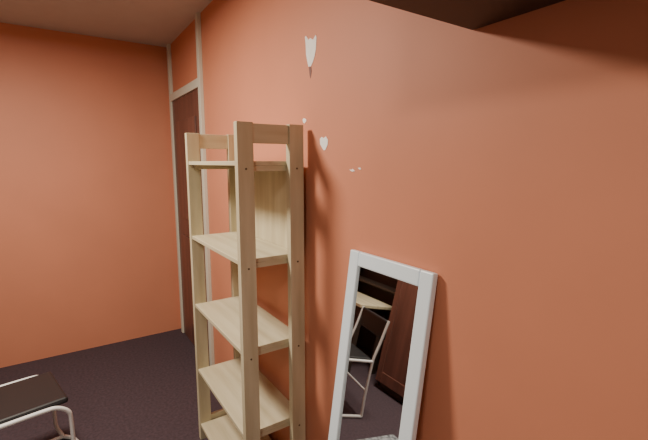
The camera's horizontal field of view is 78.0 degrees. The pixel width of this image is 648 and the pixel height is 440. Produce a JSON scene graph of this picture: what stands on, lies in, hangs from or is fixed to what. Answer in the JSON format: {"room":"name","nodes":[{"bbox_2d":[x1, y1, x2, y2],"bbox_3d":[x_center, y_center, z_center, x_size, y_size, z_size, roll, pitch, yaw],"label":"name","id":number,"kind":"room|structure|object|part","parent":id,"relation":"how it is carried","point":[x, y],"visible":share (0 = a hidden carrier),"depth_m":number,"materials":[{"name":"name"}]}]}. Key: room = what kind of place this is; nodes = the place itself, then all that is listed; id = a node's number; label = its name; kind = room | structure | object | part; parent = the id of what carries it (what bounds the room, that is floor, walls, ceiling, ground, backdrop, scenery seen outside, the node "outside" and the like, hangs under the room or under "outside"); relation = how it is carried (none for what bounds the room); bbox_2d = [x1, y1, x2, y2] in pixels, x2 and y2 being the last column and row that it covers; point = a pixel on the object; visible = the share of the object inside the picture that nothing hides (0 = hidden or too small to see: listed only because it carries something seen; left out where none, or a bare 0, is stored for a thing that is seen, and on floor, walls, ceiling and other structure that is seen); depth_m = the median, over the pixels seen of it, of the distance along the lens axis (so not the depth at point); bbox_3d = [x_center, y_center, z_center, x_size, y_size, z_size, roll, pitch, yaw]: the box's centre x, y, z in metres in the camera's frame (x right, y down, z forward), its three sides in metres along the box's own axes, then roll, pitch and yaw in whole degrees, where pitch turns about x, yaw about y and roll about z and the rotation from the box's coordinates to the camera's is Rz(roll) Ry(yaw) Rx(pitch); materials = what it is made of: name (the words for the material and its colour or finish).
{"room":"bedroom","nodes":[
{"label":"bedroom","id":0,"kind":"room"},
{"bbox_2d":[0,22,180,367],"bbox_3d":[-2.362,-0.145,3.039,2.350,2.550,0.100,-5,10,-33],"label":"wall","id":1,"kind":"structure","parent":0,"point":[88,241],"depth_m":3.24,"materials":[{"name":"paint"}]},
{"bbox_2d":[0,0,211,46],"bbox_3d":[-1.024,-1.171,0.850,2.550,0.100,4.950,-5,10,-33],"label":"ceiling","id":2,"kind":"structure","parent":0,"point":[150,22],"depth_m":2.73,"materials":[{"name":"paint"}]},
{"bbox_2d":[0,328,222,439],"bbox_3d":[-1.024,1.452,1.224,2.550,0.100,4.950,-5,10,-33],"label":"floor","id":3,"kind":"structure","parent":0,"point":[141,388],"depth_m":2.77,"materials":[{"name":"purple carpet"}]},
{"bbox_2d":[0,372,78,439],"bbox_3d":[-1.483,0.926,1.965,0.422,0.731,0.506,8,11,44],"label":"folding chair","id":4,"kind":"object","parent":3,"relation":"on","point":[21,400],"visible":1,"depth_m":1.94,"materials":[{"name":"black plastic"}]},
{"bbox_3d":[-1.489,0.874,1.951,0.360,0.030,0.340,8,11,44],"label":"seat","id":5,"kind":"part","parent":4,"relation":"part of","materials":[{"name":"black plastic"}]},
{"bbox_3d":[-1.333,1.090,1.855,0.020,0.421,0.380,8,11,44],"label":"frame","id":6,"kind":"part","parent":4,"relation":"part of","materials":[{"name":"white paint"}]},
{"bbox_2d":[185,121,305,439],"bbox_3d":[-0.400,0.431,1.961,0.285,1.713,0.722,-5,10,-33],"label":"shelving unit","id":7,"kind":"object","parent":3,"relation":"on","point":[266,198],"visible":1,"depth_m":1.78,"materials":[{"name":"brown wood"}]},
{"bbox_3d":[-0.682,0.400,2.185,0.065,1.713,0.032,-5,10,-33],"label":"post","id":8,"kind":"part","parent":7,"relation":"part of","materials":[{"name":"brown wood"}]},
{"bbox_3d":[-0.590,-0.416,2.131,0.155,0.074,0.020,-5,10,-33],"label":"rail","id":9,"kind":"part","parent":7,"relation":"part of","materials":[{"name":"brown wood"}]},
{"bbox_3d":[-0.590,1.145,2.353,0.155,0.070,0.020,-5,10,-33],"label":"rail","id":10,"kind":"part","parent":7,"relation":"part of","materials":[{"name":"brown wood"}]},
{"bbox_3d":[-0.499,0.383,2.306,0.065,1.713,0.032,-5,10,-33],"label":"post","id":11,"kind":"part","parent":7,"relation":"part of","materials":[{"name":"brown wood"}]},
{"bbox_3d":[-0.401,1.189,2.069,0.277,0.018,0.656,-5,10,-33],"label":"shelf","id":12,"kind":"part","parent":7,"relation":"part of","materials":[{"name":"brown wood"}]},
{"bbox_3d":[-0.401,-0.264,1.863,0.277,0.018,0.656,-5,10,-33],"label":"shelf","id":13,"kind":"part","parent":7,"relation":"part of","materials":[{"name":"brown wood"}]},
{"bbox_3d":[-0.401,0.120,1.917,0.277,0.018,0.656,-5,10,-33],"label":"shelf","id":14,"kind":"part","parent":7,"relation":"part of","materials":[{"name":"brown wood"}]},
{"bbox_3d":[-0.401,0.491,1.970,0.277,0.018,0.656,-5,10,-33],"label":"shelf","id":15,"kind":"part","parent":7,"relation":"part of","materials":[{"name":"brown wood"}]},
{"bbox_3d":[-0.401,0.863,2.023,0.277,0.018,0.656,-5,10,-33],"label":"shelf","id":16,"kind":"part","parent":7,"relation":"part of","materials":[{"name":"brown wood"}]},
{"bbox_3d":[-0.303,0.480,1.617,0.065,1.713,0.032,-5,10,-33],"label":"post","id":17,"kind":"part","parent":7,"relation":"part of","materials":[{"name":"brown wood"}]},
{"bbox_3d":[-0.290,-0.082,1.962,0.012,0.370,0.656,-5,10,-33],"label":"panel","id":18,"kind":"part","parent":7,"relation":"part of","materials":[{"name":"brown wood"}]},
{"bbox_3d":[-0.211,-0.336,1.562,0.155,0.074,0.020,-5,10,-33],"label":"rail","id":19,"kind":"part","parent":7,"relation":"part of","materials":[{"name":"brown wood"}]},
{"bbox_3d":[-0.119,0.463,1.738,0.065,1.713,0.032,-5,10,-33],"label":"post","id":20,"kind":"part","parent":7,"relation":"part of","materials":[{"name":"brown wood"}]},
{"bbox_2d":[328,250,437,439],"bbox_3d":[0.137,0.754,1.318,0.192,1.253,0.382,-5,10,-33],"label":"leaning mirror","id":21,"kind":"object","parent":3,"relation":"on","point":[389,304],"visible":1,"depth_m":1.28,"materials":[{"name":"white paint"}]},
{"bbox_3d":[0.045,0.734,1.455,0.022,1.263,0.050,4,5,-34],"label":"frame","id":22,"kind":"part","parent":21,"relation":"part of","materials":[{"name":"white paint"}]},
{"bbox_3d":[0.137,0.754,1.318,0.007,1.169,0.288,4,5,-34],"label":"glass","id":23,"kind":"part","parent":21,"relation":"part of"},
{"bbox_3d":[0.205,0.152,1.278,0.022,0.050,0.282,4,5,-34],"label":"frame","id":24,"kind":"part","parent":21,"relation":"part of","materials":[{"name":"white paint"}]},
{"bbox_3d":[0.228,0.773,1.181,0.022,1.263,0.050,4,5,-34],"label":"frame","id":25,"kind":"part","parent":21,"relation":"part of","materials":[{"name":"white paint"}]},
{"bbox_2d":[171,0,647,439],"bbox_3d":[-0.003,0.045,1.706,0.100,2.550,4.950,-5,10,-33],"label":"wall","id":26,"kind":"structure","parent":0,"point":[506,161],"depth_m":1.02,"materials":[{"name":"paint"}]},
{"bbox_2d":[166,44,183,332],"bbox_3d":[-1.313,-0.218,3.555,0.025,2.550,0.050,-5,10,-33],"label":"door frame","id":27,"kind":"structure","parent":26,"relation":"attached to","point":[168,46],"depth_m":3.52,"materials":[{"name":"beige wood"}]},
{"bbox_2d":[170,78,197,101],"bbox_3d":[-1.079,-0.995,3.088,0.025,0.060,0.795,-5,10,-33],"label":"door frame","id":28,"kind":"structure","parent":26,"relation":"in","point":[192,85],"depth_m":3.03,"materials":[{"name":"beige wood"}]},
{"bbox_2d":[176,116,195,219],"bbox_3d":[-1.082,-0.391,3.172,0.012,0.800,0.555,-5,10,-33],"label":"panel","id":29,"kind":"object","parent":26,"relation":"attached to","point":[188,125],"visible":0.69,"depth_m":3.25,"materials":[{"name":"brown wood"}]},
{"bbox_2d":[181,234,193,325],"bbox_3d":[-1.082,0.525,3.303,0.012,0.750,0.555,-5,10,-33],"label":"panel","id":30,"kind":"object","parent":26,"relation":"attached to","point":[186,254],"visible":0.44,"depth_m":3.41,"materials":[{"name":"brown wood"}]},
{"bbox_2d":[172,88,209,365],"bbox_3d":[-1.074,0.061,3.242,0.012,2.075,0.795,-5,10,-33],"label":"leaf","id":31,"kind":"object","parent":26,"relation":"attached to","point":[186,106],"visible":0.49,"depth_m":3.35,"materials":[{"name":"brown wood"}]},
{"bbox_2d":[195,12,214,365],"bbox_3d":[-0.846,-0.119,2.857,0.025,2.550,0.050,-5,10,-33],"label":"door frame","id":32,"kind":"structure","parent":26,"relation":"attached to","point":[197,15],"depth_m":2.81,"materials":[{"name":"beige wood"}]},
{"bbox_2d":[305,35,316,77],"bbox_3d":[-0.053,-0.652,1.590,0.002,0.170,0.086,-5,10,-33],"label":"paint","id":33,"kind":"object","parent":26,"relation":"attached to","point":[311,43],"visible":1,"depth_m":1.59,"materials":[{"name":"paint"}]},
{"bbox_2d":[320,137,327,149],"bbox_3d":[0.000,-0.299,1.561,0.002,0.052,0.056,-5,10,-33],"label":"paint","id":34,"kind":"object","parent":26,"relation":"attached to","point":[323,141],"visible":1,"depth_m":1.56,"materials":[{"name":"paint"}]},
{"bbox_2d":[369,0,564,29],"bbox_3d":[0.455,-0.670,0.469,0.376,0.550,0.900,-5,10,-33],"label":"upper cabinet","id":35,"kind":"object","parent":26,"relation":"attached to","point":[469,14],"visible":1,"depth_m":0.84,"materials":[{"name":"brown wood"}]}
]}

